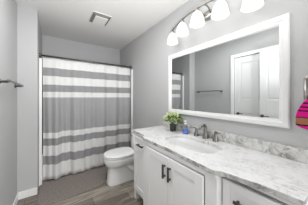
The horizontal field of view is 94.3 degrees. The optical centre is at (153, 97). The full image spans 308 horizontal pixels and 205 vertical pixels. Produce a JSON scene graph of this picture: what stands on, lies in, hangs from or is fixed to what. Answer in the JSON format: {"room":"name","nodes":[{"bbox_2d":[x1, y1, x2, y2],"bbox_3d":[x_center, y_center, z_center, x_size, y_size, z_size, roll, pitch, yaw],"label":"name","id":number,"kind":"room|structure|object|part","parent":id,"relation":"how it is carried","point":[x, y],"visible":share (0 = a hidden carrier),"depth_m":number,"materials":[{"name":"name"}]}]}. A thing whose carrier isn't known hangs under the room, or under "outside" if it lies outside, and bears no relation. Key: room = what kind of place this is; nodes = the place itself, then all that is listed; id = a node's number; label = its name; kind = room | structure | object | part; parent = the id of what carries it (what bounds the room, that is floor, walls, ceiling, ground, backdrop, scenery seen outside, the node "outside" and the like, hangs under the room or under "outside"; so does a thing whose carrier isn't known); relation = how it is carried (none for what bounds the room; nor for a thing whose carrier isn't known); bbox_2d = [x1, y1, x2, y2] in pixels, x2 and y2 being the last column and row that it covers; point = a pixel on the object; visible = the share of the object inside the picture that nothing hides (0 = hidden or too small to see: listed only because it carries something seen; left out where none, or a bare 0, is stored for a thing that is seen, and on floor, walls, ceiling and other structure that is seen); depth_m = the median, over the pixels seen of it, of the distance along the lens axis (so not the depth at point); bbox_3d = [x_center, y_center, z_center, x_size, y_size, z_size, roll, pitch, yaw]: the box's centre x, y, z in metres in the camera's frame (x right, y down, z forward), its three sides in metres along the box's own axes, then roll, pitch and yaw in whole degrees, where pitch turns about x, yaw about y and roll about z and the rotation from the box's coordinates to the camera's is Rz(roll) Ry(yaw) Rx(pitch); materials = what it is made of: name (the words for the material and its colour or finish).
{"room":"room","nodes":[
{"label":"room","id":0,"kind":"room"},
{"bbox_2d":[0,0,16,204],"bbox_3d":[-1.069,0.065,0.778,0.100,2.440,4.398,0,0,-35],"label":"wall","id":1,"kind":"structure","parent":0,"point":[8,8],"depth_m":1.45,"materials":[{"name":"grey paint"}]},
{"bbox_2d":[0,79,23,87],"bbox_3d":[-1.430,-0.133,1.454,0.076,0.048,0.673,0,0,-35],"label":"towel bar","id":2,"kind":"object","parent":1,"relation":"attached to","point":[1,81],"visible":1,"depth_m":1.28,"materials":[{"name":"silver metal"}]},
{"bbox_3d":[-1.409,-0.139,1.468,0.026,0.025,0.673,0,0,-35],"label":"rod","id":3,"kind":"part","parent":2,"relation":"part of","materials":[{"name":"silver metal"}]},
{"bbox_2d":[13,193,17,204],"bbox_3d":[-1.433,1.237,1.401,0.013,0.095,0.917,0,0,-35],"label":"baseboard","id":4,"kind":"structure","parent":1,"relation":"attached to","point":[16,197],"depth_m":1.69,"materials":[{"name":"white wood"}]},
{"bbox_2d":[17,5,41,193],"bbox_3d":[-1.915,0.065,2.254,0.196,2.440,1.008,0,0,-35],"label":"wall","id":5,"kind":"structure","parent":0,"point":[29,33],"depth_m":1.84,"materials":[{"name":"grey paint"}]},
{"bbox_2d":[18,187,36,199],"bbox_3d":[-1.624,1.237,1.835,0.196,0.095,0.013,0,0,-35],"label":"baseboard","id":6,"kind":"structure","parent":5,"relation":"attached to","point":[31,192],"depth_m":1.83,"materials":[{"name":"white wood"}]},
{"bbox_2d":[39,53,131,67],"bbox_3d":[-1.084,-0.625,2.541,1.495,0.060,0.060,0,0,-35],"label":"curtain rod","id":7,"kind":"object","parent":5,"relation":"attached to","point":[40,54],"visible":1,"depth_m":2.43,"materials":[{"name":"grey metal"}]},
{"bbox_2d":[43,56,129,179],"bbox_3d":[-1.074,0.310,2.533,1.424,1.908,0.102,0,0,-35],"label":"shower curtain","id":8,"kind":"object","parent":7,"relation":"hanging from","point":[86,106],"visible":0.92,"depth_m":2.40,"materials":[{"name":"fabric"}]},
{"bbox_2d":[17,165,142,204],"bbox_3d":[-0.333,1.315,1.290,1.893,0.060,4.398,0,0,-35],"label":"floor","id":9,"kind":"structure","parent":0,"point":[122,194],"depth_m":1.83,"materials":[{"name":"wood"}]},
{"bbox_2d":[42,149,46,180],"bbox_3d":[-1.281,1.085,2.824,1.471,0.400,0.570,0,0,-35],"label":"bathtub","id":10,"kind":"object","parent":9,"relation":"on","point":[42,149],"visible":0.02,"depth_m":2.18,"materials":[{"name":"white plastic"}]},
{"bbox_2d":[37,166,106,204],"bbox_3d":[-1.130,1.276,2.143,0.944,0.015,0.591,0,0,-35],"label":"bath mat","id":11,"kind":"object","parent":9,"relation":"on","point":[52,191],"visible":0.98,"depth_m":2.05,"materials":[{"name":"grey fabric"}]},
{"bbox_2d":[103,128,139,186],"bbox_3d":[-0.436,0.926,2.273,0.710,0.718,0.388,0,0,-35],"label":"toilet","id":12,"kind":"object","parent":9,"relation":"on","point":[119,161],"visible":0.63,"depth_m":2.10,"materials":[{"name":"white ceramic"}]},
{"bbox_3d":[-0.541,0.873,2.200,0.455,0.015,0.376,0,0,-35],"label":"seat","id":13,"kind":"part","parent":12,"relation":"part of","materials":[{"name":"white plastic"}]},
{"bbox_3d":[-0.534,0.848,2.205,0.470,0.026,0.388,0,0,-35],"label":"lid","id":14,"kind":"part","parent":12,"relation":"part of","materials":[{"name":"white plastic"}]},
{"bbox_3d":[-0.487,1.084,2.238,0.580,0.402,0.364,0,0,-35],"label":"bowl","id":15,"kind":"part","parent":12,"relation":"part of","materials":[{"name":"white ceramic"}]},
{"bbox_3d":[-0.233,0.760,2.415,0.200,0.330,0.342,0,0,-35],"label":"tank","id":16,"kind":"part","parent":12,"relation":"part of","materials":[{"name":"white ceramic"}]},
{"bbox_2d":[134,132,307,204],"bbox_3d":[0.323,0.866,1.312,0.586,0.838,1.515,0,0,-35],"label":"vanity cabinet","id":17,"kind":"object","parent":9,"relation":"on","point":[161,177],"visible":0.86,"depth_m":1.05,"materials":[{"name":"white wood"}]},
{"bbox_3d":[-0.217,1.232,1.826,0.055,0.104,0.055,0,0,-35],"label":"leg","id":18,"kind":"part","parent":17,"relation":"part of","materials":[{"name":"white wood"}]},
{"bbox_3d":[-0.159,0.536,1.676,0.018,0.118,0.300,0,0,-35],"label":"drawer","id":19,"kind":"part","parent":17,"relation":"part of","materials":[{"name":"white wood"}]},
{"bbox_3d":[-0.159,0.865,1.676,0.018,0.528,0.300,0,0,-35],"label":"door","id":20,"kind":"part","parent":17,"relation":"part of","materials":[{"name":"white wood"}]},
{"bbox_3d":[0.022,0.812,1.303,0.018,0.634,0.334,0,0,-35],"label":"door","id":21,"kind":"part","parent":17,"relation":"part of","materials":[{"name":"white wood"}]},
{"bbox_3d":[0.080,0.609,1.177,0.033,0.115,0.016,0,0,-35],"label":"handle","id":22,"kind":"part","parent":17,"relation":"part of","materials":[{"name":"grey metal"}]},
{"bbox_3d":[0.117,0.609,1.123,0.033,0.115,0.016,0,0,-35],"label":"handle","id":23,"kind":"part","parent":17,"relation":"part of","materials":[{"name":"grey metal"}]},
{"bbox_3d":[0.120,0.457,1.168,0.012,0.020,0.840,0,0,-35],"label":"apron molding","id":24,"kind":"part","parent":17,"relation":"part of","materials":[{"name":"white wood"}]},
{"bbox_3d":[0.214,0.812,1.027,0.018,0.634,0.330,0,0,-35],"label":"door","id":25,"kind":"part","parent":17,"relation":"part of","materials":[{"name":"white wood"}]},
{"bbox_2d":[133,119,307,204],"bbox_3d":[0.331,0.386,1.319,0.566,0.117,1.537,0,0,-35],"label":"countertop","id":26,"kind":"structure","parent":17,"relation":"on","point":[276,169],"depth_m":0.94,"materials":[{"name":"white stone"}]},
{"bbox_2d":[162,111,183,130],"bbox_3d":[0.230,0.290,1.762,0.248,0.248,0.270,0,0,-35],"label":"potted plant","id":27,"kind":"object","parent":26,"relation":"on","point":[172,118],"visible":1,"depth_m":1.72,"materials":[{"name":"green plant"}]},
{"bbox_3d":[0.232,0.374,1.760,0.086,0.080,0.086,0,0,-35],"label":"pot","id":28,"kind":"part","parent":27,"relation":"part of","materials":[{"name":"grey ceramic"}]},
{"bbox_2d":[183,120,187,133],"bbox_3d":[0.358,0.339,1.632,0.068,0.151,0.064,0,0,-35],"label":"soap dispenser","id":29,"kind":"object","parent":26,"relation":"on","point":[185,127],"visible":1,"depth_m":1.61,"materials":[{"name":"blue plastic"}]},
{"bbox_2d":[167,137,220,153],"bbox_3d":[0.334,0.516,1.314,0.340,0.142,0.580,0,0,-35],"label":"sink","id":30,"kind":"object","parent":26,"relation":"in","point":[189,144],"visible":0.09,"depth_m":1.46,"materials":[{"name":"white ceramic"}]},
{"bbox_2d":[190,124,219,141],"bbox_3d":[0.487,0.340,1.421,0.134,0.148,0.340,0,0,-35],"label":"faucet","id":31,"kind":"object","parent":26,"relation":"on","point":[205,136],"visible":1,"depth_m":1.42,"materials":[{"name":"silver metal"}]},
{"bbox_3d":[0.517,0.358,1.442,0.060,0.112,0.059,0,0,-35],"label":"spout","id":32,"kind":"part","parent":31,"relation":"part of","materials":[{"name":"silver metal"}]},
{"bbox_3d":[0.581,0.376,1.350,0.056,0.076,0.055,0,0,-35],"label":"handle","id":33,"kind":"part","parent":31,"relation":"part of","materials":[{"name":"silver metal"}]},
{"bbox_3d":[0.498,0.563,0.732,0.018,0.164,0.295,0,0,-35],"label":"drawer","id":34,"kind":"part","parent":17,"relation":"part of","materials":[{"name":"white wood"}]},
{"bbox_2d":[42,35,119,66],"bbox_3d":[-1.480,0.065,3.110,1.497,2.440,0.100,0,0,-35],"label":"wall","id":35,"kind":"structure","parent":0,"point":[51,46],"depth_m":2.98,"materials":[{"name":"grey paint"}]},
{"bbox_2d":[39,58,132,185],"bbox_3d":[-1.246,0.359,2.775,1.495,1.852,0.715,0,0,-35],"label":"tub surround","id":36,"kind":"object","parent":35,"relation":"attached to","point":[40,59],"visible":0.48,"depth_m":2.07,"materials":[{"name":"white plastic"}]},
{"bbox_3d":[-1.647,0.359,2.071,0.035,1.852,0.018,0,0,-35],"label":"edge trim","id":37,"kind":"part","parent":36,"relation":"part of","materials":[{"name":"white plastic"}]},
{"bbox_3d":[-1.861,0.359,2.358,0.011,1.852,0.697,0,0,-35],"label":"panel","id":38,"kind":"part","parent":36,"relation":"part of","materials":[{"name":"white plastic"}]},
{"bbox_3d":[-0.643,0.359,3.206,0.011,1.852,0.697,0,0,-35],"label":"panel","id":39,"kind":"part","parent":36,"relation":"part of","materials":[{"name":"white plastic"}]},
{"bbox_3d":[-0.447,0.359,2.906,0.033,1.852,0.018,0,0,-35],"label":"edge trim","id":40,"kind":"part","parent":36,"relation":"part of","materials":[{"name":"white plastic"}]},
{"bbox_2d":[16,0,187,49],"bbox_3d":[-0.333,-1.185,1.290,1.893,0.060,4.398,0,0,-35],"label":"ceiling","id":41,"kind":"structure","parent":0,"point":[63,19],"depth_m":2.04,"materials":[{"name":"white paint"}]},
{"bbox_2d":[88,11,111,26],"bbox_3d":[-0.799,-1.136,2.112,0.264,0.038,0.330,0,0,-35],"label":"ceiling vent","id":42,"kind":"object","parent":41,"relation":"in","point":[97,18],"visible":1,"depth_m":2.05,"materials":[{"name":"white plastic"}]},
{"bbox_3d":[-0.799,-1.125,2.112,0.173,0.016,0.239,0,0,-35],"label":"panel","id":43,"kind":"part","parent":42,"relation":"part of","materials":[{"name":"white plastic"}]},
{"bbox_2d":[120,0,307,148],"bbox_3d":[0.403,0.065,1.802,0.100,2.440,4.398,0,0,-35],"label":"wall","id":44,"kind":"structure","parent":0,"point":[147,54],"depth_m":1.48,"materials":[{"name":"grey paint"}]},
{"bbox_2d":[167,0,264,45],"bbox_3d":[0.461,-0.780,1.399,0.263,0.228,1.012,0,0,-35],"label":"vanity light","id":45,"kind":"object","parent":44,"relation":"attached to","point":[220,10],"visible":1,"depth_m":1.31,"materials":[{"name":"white glass"}]},
{"bbox_3d":[0.229,-0.728,1.764,0.148,0.124,0.148,0,0,-35],"label":"lamp shade","id":46,"kind":"part","parent":45,"relation":"part of","materials":[{"name":"white glass"}]},
{"bbox_3d":[0.308,-0.747,1.556,0.148,0.124,0.148,0,0,-35],"label":"lamp shade","id":47,"kind":"part","parent":45,"relation":"part of","materials":[{"name":"white glass"}]},
{"bbox_3d":[0.414,-0.755,1.366,0.148,0.124,0.148,0,0,-35],"label":"lamp shade","id":48,"kind":"part","parent":45,"relation":"part of","materials":[{"name":"white glass"}]},
{"bbox_3d":[0.555,-0.747,1.201,0.148,0.124,0.148,0,0,-35],"label":"lamp shade","id":49,"kind":"part","parent":45,"relation":"part of","materials":[{"name":"white glass"}]},
{"bbox_3d":[0.723,-0.728,1.055,0.148,0.124,0.148,0,0,-35],"label":"lamp shade","id":50,"kind":"part","parent":45,"relation":"part of","materials":[{"name":"white glass"}]},
{"bbox_2d":[168,12,289,128],"bbox_3d":[0.558,-0.180,1.467,0.027,0.781,1.239,0,0,-35],"label":"wall mirror","id":51,"kind":"object","parent":44,"relation":"attached to","point":[243,75],"visible":0.99,"depth_m":1.23,"materials":[{"name":"white mirror"}]},
{"bbox_2d":[161,119,307,163],"bbox_3d":[0.555,0.371,1.475,0.020,0.086,1.537,0,0,-35],"label":"backsplash","id":52,"kind":"structure","parent":44,"relation":"attached to","point":[285,151],"depth_m":1.10,"materials":[{"name":"grey stone"}]},
{"bbox_2d":[304,76,307,99],"bbox_3d":[0.976,-0.056,0.841,0.056,0.162,0.126,0,0,-35],"label":"towel ring","id":53,"kind":"object","parent":44,"relation":"attached to","point":[305,77],"visible":1,"depth_m":0.87,"materials":[{"name":"silver metal"}]},
{"bbox_2d":[296,98,307,129],"bbox_3d":[0.957,0.090,0.827,0.057,0.214,0.195,0,0,-35],"label":"hand towel","id":54,"kind":"object","parent":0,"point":[302,113],"visible":1,"depth_m":0.87,"materials":[{"name":"pink fabric"}]}
]}

